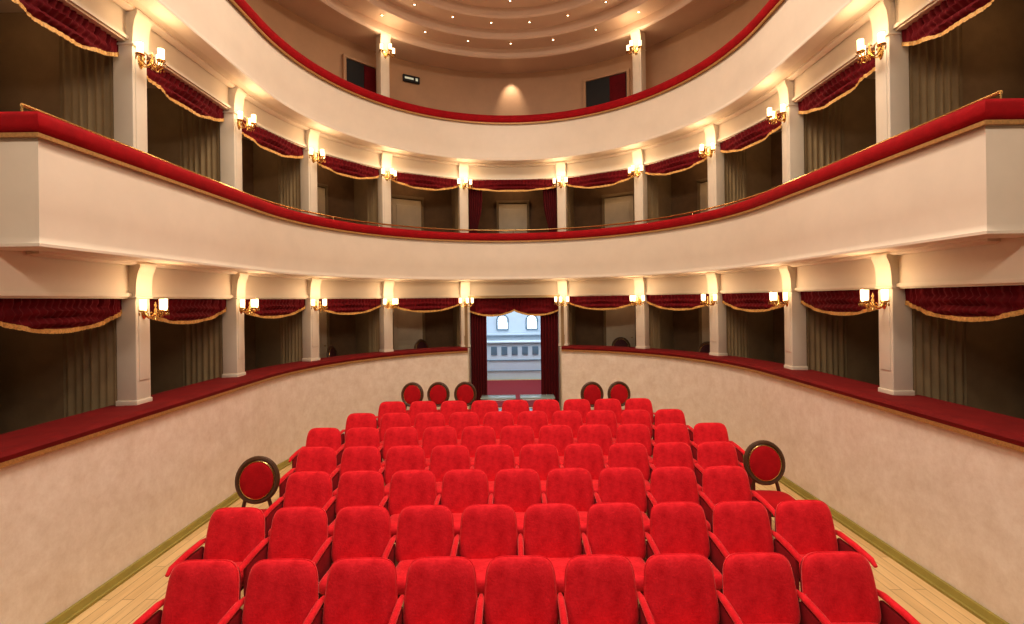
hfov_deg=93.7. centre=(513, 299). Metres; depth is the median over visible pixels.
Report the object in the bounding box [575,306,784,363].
wall
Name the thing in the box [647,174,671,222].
curtain
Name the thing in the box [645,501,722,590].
seat
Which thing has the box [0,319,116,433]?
curtain
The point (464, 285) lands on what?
column
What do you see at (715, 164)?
column
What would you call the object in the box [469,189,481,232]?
drape
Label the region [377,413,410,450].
seat
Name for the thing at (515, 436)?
seat
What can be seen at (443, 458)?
seat
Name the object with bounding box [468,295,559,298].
ceiling
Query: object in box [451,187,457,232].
curtain
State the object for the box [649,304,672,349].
curtain
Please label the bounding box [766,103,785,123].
wall sconce
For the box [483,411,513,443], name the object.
seat
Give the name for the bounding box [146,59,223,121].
curtain valance
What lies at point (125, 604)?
floor
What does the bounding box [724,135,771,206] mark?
curtain
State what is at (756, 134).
curtain valance
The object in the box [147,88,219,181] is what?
curtain
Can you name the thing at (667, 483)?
seat
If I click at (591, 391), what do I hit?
chair
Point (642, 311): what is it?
column
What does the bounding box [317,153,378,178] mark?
curtain valance
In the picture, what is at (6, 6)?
trim
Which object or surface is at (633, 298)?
wall sconce
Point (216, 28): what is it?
balcony parapet
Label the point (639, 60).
column
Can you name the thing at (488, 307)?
curtain valance
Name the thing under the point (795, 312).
column
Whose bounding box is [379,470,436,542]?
seat
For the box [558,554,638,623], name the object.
seat
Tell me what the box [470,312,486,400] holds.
drape
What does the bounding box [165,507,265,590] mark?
seat
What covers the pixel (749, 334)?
curtain
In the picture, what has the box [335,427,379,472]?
seat
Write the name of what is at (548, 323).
drape
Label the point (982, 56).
curtain
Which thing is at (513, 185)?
curtain valance
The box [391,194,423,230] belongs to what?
door
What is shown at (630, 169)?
wall sconce
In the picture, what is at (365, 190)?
curtain
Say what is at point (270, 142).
curtain valance
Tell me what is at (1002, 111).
balcony railing
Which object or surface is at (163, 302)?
wall sconce
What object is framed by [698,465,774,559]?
seat
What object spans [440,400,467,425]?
seat
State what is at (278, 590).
seat
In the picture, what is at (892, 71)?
column
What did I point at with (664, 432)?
seat
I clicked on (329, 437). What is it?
seat
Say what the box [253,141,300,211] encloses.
curtain
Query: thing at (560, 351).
door frame
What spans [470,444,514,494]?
seat
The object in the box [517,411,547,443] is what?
seat
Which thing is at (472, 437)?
seat
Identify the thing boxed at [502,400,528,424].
seat
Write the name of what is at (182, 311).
curtain valance
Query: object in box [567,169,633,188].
curtain valance
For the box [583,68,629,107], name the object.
door
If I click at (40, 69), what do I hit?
curtain
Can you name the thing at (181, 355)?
curtain
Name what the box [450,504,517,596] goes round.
seat
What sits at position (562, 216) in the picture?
column
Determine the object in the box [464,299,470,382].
wall
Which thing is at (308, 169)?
column
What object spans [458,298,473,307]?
wall sconce
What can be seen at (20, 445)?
balcony railing
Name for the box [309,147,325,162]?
wall sconce
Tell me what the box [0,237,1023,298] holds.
trim
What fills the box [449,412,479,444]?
seat
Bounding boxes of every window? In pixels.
[496,315,508,329]
[526,315,537,329]
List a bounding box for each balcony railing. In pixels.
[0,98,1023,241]
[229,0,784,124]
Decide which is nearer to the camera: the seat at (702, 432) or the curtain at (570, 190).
the seat at (702, 432)
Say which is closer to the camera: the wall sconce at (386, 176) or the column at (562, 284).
the wall sconce at (386, 176)
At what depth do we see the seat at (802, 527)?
4.19 m
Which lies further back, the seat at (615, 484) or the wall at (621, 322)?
the wall at (621, 322)
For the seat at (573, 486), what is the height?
0.879 m
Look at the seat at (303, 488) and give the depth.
5.10 m
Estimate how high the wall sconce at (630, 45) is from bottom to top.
0.250 m
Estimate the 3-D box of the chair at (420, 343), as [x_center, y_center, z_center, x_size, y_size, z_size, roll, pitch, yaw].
[-2.152,1.506,11.919,0.533,1.053,0.489,-1,0,38]
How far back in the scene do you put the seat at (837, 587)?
3.32 m
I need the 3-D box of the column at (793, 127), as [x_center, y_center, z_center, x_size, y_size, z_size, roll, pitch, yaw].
[4.246,-2.021,7.350,0.295,2.630,0.240,-1,0,0]
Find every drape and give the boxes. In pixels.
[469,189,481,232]
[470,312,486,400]
[540,311,558,401]
[543,188,556,231]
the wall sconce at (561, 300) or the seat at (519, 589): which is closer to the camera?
the seat at (519, 589)
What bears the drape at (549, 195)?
hanging from the wall at (587, 202)
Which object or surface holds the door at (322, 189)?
in the wall at (587, 202)
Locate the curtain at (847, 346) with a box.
[806,306,879,385]
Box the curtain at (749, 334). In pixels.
[726,305,773,361]
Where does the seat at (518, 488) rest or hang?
on the floor
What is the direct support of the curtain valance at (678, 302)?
hanging from the wall at (589, 323)
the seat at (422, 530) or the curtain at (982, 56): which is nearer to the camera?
the seat at (422, 530)
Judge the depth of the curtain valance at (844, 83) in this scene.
6.35 m
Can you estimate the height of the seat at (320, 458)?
0.879 m
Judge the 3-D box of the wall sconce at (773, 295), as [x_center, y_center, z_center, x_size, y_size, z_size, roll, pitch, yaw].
[4.075,0.002,7.349,0.283,0.250,0.311,-1,0,-41]
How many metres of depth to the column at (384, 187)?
10.58 m
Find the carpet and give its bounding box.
[487,380,540,406]
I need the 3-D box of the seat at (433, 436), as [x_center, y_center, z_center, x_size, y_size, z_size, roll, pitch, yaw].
[-1.093,2.275,6.766,0.574,0.879,0.586,-1,0,0]
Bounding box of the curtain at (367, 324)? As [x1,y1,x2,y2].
[355,308,379,353]
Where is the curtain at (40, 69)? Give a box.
[0,12,113,138]
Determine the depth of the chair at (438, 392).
9.74 m
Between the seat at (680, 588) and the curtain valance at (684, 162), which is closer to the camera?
the seat at (680, 588)
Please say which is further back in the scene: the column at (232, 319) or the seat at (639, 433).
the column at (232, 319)
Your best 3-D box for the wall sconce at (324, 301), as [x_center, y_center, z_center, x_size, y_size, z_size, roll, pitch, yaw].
[-3.692,0.103,9.104,0.283,0.250,0.311,-1,0,-17]
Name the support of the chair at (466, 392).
on the floor
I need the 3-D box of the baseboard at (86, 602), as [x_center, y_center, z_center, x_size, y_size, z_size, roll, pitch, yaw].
[-3.269,2.703,6.804,1.779,0.080,9.742,-1,0,17]
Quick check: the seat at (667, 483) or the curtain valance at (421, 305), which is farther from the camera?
the curtain valance at (421, 305)
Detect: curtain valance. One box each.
[0,298,121,333]
[12,0,118,56]
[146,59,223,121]
[150,299,226,323]
[242,120,303,158]
[244,299,305,318]
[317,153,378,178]
[319,299,380,314]
[392,172,458,190]
[394,298,459,312]
[468,179,556,191]
[470,297,558,316]
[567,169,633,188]
[568,295,633,309]
[645,148,706,174]
[647,294,708,310]
[720,112,781,152]
[722,292,783,311]
[798,51,874,113]
[801,289,878,315]
[901,0,993,45]
[905,285,1023,321]
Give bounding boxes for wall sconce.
[135,40,165,73]
[138,298,169,320]
[237,110,256,131]
[239,299,259,314]
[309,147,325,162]
[311,299,327,311]
[379,43,395,57]
[381,168,396,180]
[383,298,398,309]
[457,177,471,188]
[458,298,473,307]
[552,176,567,187]
[554,296,569,306]
[626,40,641,54]
[628,165,643,177]
[629,295,645,305]
[698,142,715,157]
[700,294,716,305]
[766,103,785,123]
[768,292,788,307]
[855,31,886,63]
[859,289,889,310]
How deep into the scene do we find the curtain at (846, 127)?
7.31 m
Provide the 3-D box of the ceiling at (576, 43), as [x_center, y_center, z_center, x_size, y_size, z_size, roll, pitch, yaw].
[-0.083,-6.304,7.050,11.200,0.890,12.100,-1,0,0]
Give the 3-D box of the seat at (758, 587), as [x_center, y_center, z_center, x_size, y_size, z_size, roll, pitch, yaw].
[1.706,2.238,3.206,0.574,0.879,0.586,-1,0,0]
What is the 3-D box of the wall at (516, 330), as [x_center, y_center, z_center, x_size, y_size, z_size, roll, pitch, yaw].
[0.012,0.950,17.095,5.400,3.500,0.210,-1,0,0]
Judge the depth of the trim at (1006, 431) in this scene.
5.21 m
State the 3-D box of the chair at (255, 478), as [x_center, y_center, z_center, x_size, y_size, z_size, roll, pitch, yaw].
[-2.733,2.213,4.967,0.489,1.053,0.533,-1,0,-7]
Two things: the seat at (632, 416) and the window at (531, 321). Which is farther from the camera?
the window at (531, 321)
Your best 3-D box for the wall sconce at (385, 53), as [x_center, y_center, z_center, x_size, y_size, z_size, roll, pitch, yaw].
[-2.767,-5.429,10.505,0.283,0.250,0.311,-1,0,6]
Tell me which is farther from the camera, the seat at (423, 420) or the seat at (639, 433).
the seat at (423, 420)
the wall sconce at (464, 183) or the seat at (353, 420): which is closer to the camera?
the seat at (353, 420)
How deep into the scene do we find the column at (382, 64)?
10.58 m
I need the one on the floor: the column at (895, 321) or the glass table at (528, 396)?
the glass table at (528, 396)
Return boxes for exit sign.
[403,74,419,83]
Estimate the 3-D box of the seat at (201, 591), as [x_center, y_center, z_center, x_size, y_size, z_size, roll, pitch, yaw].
[-2.213,2.289,3.206,0.574,0.879,0.586,-1,0,0]
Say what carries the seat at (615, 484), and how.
on the floor
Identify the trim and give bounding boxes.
[0,0,880,163]
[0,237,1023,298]
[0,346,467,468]
[57,0,945,179]
[561,345,1023,452]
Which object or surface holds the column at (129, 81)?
on the trim
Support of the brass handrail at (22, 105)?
attached to the balcony parapet at (57, 201)
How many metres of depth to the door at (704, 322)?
11.10 m
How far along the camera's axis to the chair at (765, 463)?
5.46 m
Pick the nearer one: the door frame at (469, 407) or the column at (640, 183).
the column at (640, 183)
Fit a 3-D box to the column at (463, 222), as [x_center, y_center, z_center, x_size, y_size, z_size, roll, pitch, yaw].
[-1.218,-1.949,11.595,0.240,2.630,0.295,-1,0,-17]
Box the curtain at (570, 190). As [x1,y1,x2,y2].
[567,186,573,230]
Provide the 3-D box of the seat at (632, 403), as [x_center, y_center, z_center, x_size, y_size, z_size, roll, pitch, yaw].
[2.269,2.231,8.546,0.620,0.879,0.586,-1,0,0]
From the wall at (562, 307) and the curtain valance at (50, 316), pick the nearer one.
the curtain valance at (50, 316)
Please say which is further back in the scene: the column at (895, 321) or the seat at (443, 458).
the seat at (443, 458)
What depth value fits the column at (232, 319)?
7.25 m
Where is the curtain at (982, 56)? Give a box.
[909,0,1023,128]
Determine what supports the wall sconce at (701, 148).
attached to the column at (715, 164)
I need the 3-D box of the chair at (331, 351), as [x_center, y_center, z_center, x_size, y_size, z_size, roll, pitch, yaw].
[-3.797,1.527,10.564,0.533,1.053,0.489,-1,0,5]
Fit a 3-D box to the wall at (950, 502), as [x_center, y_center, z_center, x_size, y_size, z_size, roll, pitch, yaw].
[3.428,1.890,6.888,1.911,1.530,9.945,-1,0,-17]
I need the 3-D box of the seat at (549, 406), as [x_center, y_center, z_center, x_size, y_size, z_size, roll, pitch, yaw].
[0.567,2.253,8.546,0.574,0.879,0.586,-1,0,0]
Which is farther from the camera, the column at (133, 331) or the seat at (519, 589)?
the column at (133, 331)
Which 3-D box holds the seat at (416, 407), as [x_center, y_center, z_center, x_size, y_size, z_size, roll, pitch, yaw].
[-1.673,2.283,8.546,0.574,0.879,0.586,-1,0,0]
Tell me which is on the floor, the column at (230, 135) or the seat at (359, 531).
the seat at (359, 531)
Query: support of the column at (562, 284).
on the trim at (1006, 431)
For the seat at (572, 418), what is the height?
0.879 m
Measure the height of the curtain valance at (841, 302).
0.336 m
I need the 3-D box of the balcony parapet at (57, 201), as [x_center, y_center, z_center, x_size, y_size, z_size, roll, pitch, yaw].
[-0.012,-0.910,7.810,12.800,0.940,7.860,-1,0,0]
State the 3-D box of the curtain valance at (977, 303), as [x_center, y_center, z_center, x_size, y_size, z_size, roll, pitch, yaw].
[4.325,0.041,4.605,0.086,0.336,1.410,-1,0,0]
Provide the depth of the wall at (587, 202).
12.57 m
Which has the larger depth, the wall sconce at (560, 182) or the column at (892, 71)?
the wall sconce at (560, 182)
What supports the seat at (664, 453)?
on the floor
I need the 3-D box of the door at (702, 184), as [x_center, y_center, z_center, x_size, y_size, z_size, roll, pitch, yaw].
[4.558,-1.755,10.834,0.105,2.090,0.920,-1,0,-36]
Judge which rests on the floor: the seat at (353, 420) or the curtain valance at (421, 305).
the seat at (353, 420)
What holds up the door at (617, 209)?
in the wall at (587, 202)
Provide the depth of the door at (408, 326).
12.46 m
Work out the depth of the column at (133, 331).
5.32 m
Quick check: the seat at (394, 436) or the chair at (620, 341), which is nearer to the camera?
the seat at (394, 436)
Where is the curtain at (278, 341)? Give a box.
[255,311,302,368]
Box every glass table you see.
[481,395,515,410]
[520,394,554,410]
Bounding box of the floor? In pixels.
[68,379,985,623]
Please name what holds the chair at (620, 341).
on the floor
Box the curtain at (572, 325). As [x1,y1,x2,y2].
[569,304,575,344]
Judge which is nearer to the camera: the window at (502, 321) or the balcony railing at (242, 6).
the balcony railing at (242, 6)
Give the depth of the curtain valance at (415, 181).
11.16 m
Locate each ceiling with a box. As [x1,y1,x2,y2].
[275,0,736,72]
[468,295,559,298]
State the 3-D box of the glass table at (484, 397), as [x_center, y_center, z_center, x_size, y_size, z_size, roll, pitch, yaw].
[-0.348,2.450,10.900,0.780,0.510,0.420,-1,0,0]
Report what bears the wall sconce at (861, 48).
attached to the column at (892, 71)
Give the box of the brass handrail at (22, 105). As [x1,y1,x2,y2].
[20,90,1002,232]
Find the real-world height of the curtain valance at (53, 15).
0.336 m
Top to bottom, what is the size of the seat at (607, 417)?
0.879 m
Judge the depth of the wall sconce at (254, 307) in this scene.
7.32 m
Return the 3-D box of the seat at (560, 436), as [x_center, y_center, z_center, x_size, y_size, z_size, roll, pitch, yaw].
[0.587,2.253,6.766,0.574,0.879,0.586,-1,0,0]
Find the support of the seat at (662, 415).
on the floor
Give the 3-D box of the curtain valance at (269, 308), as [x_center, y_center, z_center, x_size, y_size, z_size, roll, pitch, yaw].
[-4.120,0.152,8.277,0.084,0.336,1.685,-1,0,12]
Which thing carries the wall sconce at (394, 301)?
attached to the column at (385, 315)
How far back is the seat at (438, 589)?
3.33 m
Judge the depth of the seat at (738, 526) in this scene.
4.20 m
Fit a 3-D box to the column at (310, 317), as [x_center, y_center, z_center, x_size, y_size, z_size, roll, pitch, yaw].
[-3.870,0.376,9.184,0.295,1.590,0.240,-1,0,24]
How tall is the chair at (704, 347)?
1.053 m
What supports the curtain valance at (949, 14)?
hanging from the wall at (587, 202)
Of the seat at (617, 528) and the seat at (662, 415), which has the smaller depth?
the seat at (617, 528)
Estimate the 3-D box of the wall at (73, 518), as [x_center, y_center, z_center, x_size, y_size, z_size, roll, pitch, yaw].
[-3.377,1.979,6.888,1.911,1.530,9.945,-1,0,17]
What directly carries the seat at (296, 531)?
on the floor
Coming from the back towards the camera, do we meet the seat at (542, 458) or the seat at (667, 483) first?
the seat at (542, 458)
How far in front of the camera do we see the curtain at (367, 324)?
11.25 m
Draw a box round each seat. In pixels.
[133,559,240,623]
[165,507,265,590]
[217,558,318,623]
[238,506,327,596]
[264,471,332,545]
[279,446,336,502]
[288,428,340,471]
[303,557,397,623]
[312,505,390,607]
[322,470,384,547]
[330,446,380,504]
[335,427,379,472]
[340,413,376,450]
[376,401,405,428]
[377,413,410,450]
[378,427,418,485]
[378,445,425,501]
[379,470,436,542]
[382,505,454,597]
[389,556,477,623]
[409,401,436,426]
[414,412,444,444]
[419,426,457,466]
[425,445,470,501]
[434,469,488,535]
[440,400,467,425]
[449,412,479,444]
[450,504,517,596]
[458,426,495,465]
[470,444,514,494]
[471,400,498,425]
[474,555,558,623]
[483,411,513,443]
[488,468,541,535]
[499,425,534,465]
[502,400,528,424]
[515,444,559,493]
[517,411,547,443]
[518,503,582,596]
[532,399,559,424]
[536,425,573,464]
[542,468,594,533]
[552,410,582,442]
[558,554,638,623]
[560,443,604,498]
[563,399,590,424]
[577,424,612,464]
[581,502,645,594]
[586,410,616,442]
[594,398,621,425]
[594,467,649,538]
[604,442,649,497]
[613,424,652,468]
[617,409,654,445]
[625,398,654,430]
[637,553,719,623]
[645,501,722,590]
[646,466,710,531]
[649,442,701,498]
[652,409,692,445]
[652,423,696,467]
[690,423,744,466]
[694,441,754,489]
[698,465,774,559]
[708,501,794,602]
[717,552,800,623]
[771,500,877,601]
[796,551,920,623]
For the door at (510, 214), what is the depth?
13.20 m
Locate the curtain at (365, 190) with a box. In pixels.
[354,178,377,225]
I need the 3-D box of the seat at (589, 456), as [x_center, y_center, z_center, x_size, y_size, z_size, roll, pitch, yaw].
[0.857,2.249,5.856,0.574,0.879,0.586,-1,0,0]
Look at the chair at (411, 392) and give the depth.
9.74 m
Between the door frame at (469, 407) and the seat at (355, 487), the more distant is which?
the door frame at (469, 407)
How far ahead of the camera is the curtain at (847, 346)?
7.31 m
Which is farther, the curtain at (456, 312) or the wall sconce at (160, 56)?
the curtain at (456, 312)
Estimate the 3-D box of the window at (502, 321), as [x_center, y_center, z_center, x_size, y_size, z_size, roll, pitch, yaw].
[-0.410,0.790,17.060,0.440,0.570,0.060,-1,0,0]
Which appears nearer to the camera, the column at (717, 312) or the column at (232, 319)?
the column at (232, 319)
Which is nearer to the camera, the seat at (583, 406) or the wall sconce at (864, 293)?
the wall sconce at (864, 293)
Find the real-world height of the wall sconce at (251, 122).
0.250 m
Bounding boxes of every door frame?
[468,348,470,408]
[559,347,562,409]
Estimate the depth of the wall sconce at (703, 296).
9.03 m
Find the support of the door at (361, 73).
in the wall at (554, 91)
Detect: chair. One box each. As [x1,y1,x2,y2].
[235,456,279,512]
[327,346,337,356]
[401,382,423,413]
[414,339,428,348]
[427,382,449,411]
[454,382,476,411]
[581,382,603,406]
[607,381,630,410]
[612,337,629,346]
[697,341,709,352]
[743,440,794,516]
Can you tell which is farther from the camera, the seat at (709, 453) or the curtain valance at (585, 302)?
the curtain valance at (585, 302)
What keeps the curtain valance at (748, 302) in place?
hanging from the wall at (589, 323)
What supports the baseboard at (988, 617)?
attached to the wall at (950, 502)
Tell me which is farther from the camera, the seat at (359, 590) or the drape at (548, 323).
the drape at (548, 323)
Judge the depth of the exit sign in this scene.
11.75 m
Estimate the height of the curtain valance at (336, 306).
0.336 m
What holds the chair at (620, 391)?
on the floor
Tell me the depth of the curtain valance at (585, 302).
11.17 m
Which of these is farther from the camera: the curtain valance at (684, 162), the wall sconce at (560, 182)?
the wall sconce at (560, 182)
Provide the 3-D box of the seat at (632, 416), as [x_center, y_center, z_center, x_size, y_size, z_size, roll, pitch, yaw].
[1.966,2.235,7.656,0.574,0.879,0.586,-1,0,0]
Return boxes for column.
[113,9,152,152]
[116,263,155,405]
[220,87,245,190]
[222,273,247,377]
[300,129,319,215]
[302,278,321,360]
[375,32,390,97]
[378,152,391,227]
[379,281,393,351]
[458,163,468,232]
[459,281,470,346]
[556,162,567,231]
[557,280,569,345]
[630,28,645,93]
[632,148,647,224]
[633,277,649,348]
[704,123,724,210]
[706,273,727,355]
[776,79,803,183]
[779,266,807,369]
[868,0,909,143]
[871,253,914,395]
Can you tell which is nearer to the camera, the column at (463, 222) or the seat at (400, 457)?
the seat at (400, 457)
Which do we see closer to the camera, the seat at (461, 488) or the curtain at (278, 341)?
the seat at (461, 488)
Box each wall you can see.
[0,353,467,623]
[242,131,781,232]
[244,308,452,370]
[245,0,768,114]
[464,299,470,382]
[486,311,540,339]
[558,306,564,404]
[562,351,1023,623]
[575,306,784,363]
[603,304,635,346]
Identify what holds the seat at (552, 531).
on the floor
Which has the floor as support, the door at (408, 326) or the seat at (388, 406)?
the seat at (388, 406)
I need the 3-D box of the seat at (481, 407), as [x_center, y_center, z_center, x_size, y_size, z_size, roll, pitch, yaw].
[-0.553,2.268,8.546,0.574,0.879,0.586,-1,0,0]
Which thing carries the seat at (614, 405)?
on the floor
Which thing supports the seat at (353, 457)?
on the floor
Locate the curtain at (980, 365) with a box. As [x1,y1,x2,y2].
[912,309,1023,418]
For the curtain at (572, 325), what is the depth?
12.57 m
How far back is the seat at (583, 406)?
8.69 m
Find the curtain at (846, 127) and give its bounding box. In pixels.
[804,79,875,174]
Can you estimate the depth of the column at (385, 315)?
10.58 m
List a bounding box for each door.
[317,183,328,218]
[319,310,329,357]
[342,53,375,92]
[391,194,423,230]
[392,308,425,349]
[496,200,529,232]
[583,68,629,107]
[601,191,634,227]
[697,178,707,213]
[699,305,709,344]
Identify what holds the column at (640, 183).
on the trim
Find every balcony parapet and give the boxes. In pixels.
[0,125,1023,281]
[112,0,893,166]
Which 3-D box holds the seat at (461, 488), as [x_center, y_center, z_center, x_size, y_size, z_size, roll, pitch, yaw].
[-0.543,2.268,4.976,0.574,0.879,0.586,-1,0,0]
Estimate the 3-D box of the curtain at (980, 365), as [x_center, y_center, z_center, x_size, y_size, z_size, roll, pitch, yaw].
[5.119,0.688,5.420,1.360,2.490,0.174,-1,0,0]
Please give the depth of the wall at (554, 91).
11.65 m
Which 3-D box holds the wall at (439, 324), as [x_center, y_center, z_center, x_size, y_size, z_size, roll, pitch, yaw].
[-4.636,1.161,8.919,2.060,3.200,10.172,-1,0,24]
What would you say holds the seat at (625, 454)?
on the floor
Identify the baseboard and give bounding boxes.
[46,427,377,623]
[653,423,1008,623]
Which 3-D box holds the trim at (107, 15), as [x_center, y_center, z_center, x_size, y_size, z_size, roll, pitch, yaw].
[-0.041,-3.115,7.910,8.840,0.390,8.020,-1,0,0]
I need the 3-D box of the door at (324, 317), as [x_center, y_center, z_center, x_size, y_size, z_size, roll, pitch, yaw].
[-4.567,1.015,10.834,0.105,2.090,0.920,-1,0,36]
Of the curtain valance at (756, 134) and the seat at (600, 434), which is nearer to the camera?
the seat at (600, 434)
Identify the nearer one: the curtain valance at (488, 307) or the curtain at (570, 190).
the curtain valance at (488, 307)
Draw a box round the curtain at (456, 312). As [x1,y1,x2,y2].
[453,306,459,346]
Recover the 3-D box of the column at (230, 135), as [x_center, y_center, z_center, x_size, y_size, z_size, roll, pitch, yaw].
[-4.298,-1.909,7.350,0.295,2.630,0.240,-1,0,0]
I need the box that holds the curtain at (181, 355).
[150,314,222,394]
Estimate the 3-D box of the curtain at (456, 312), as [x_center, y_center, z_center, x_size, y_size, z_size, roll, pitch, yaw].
[-1.426,0.774,12.396,0.174,2.490,1.360,-1,0,-17]

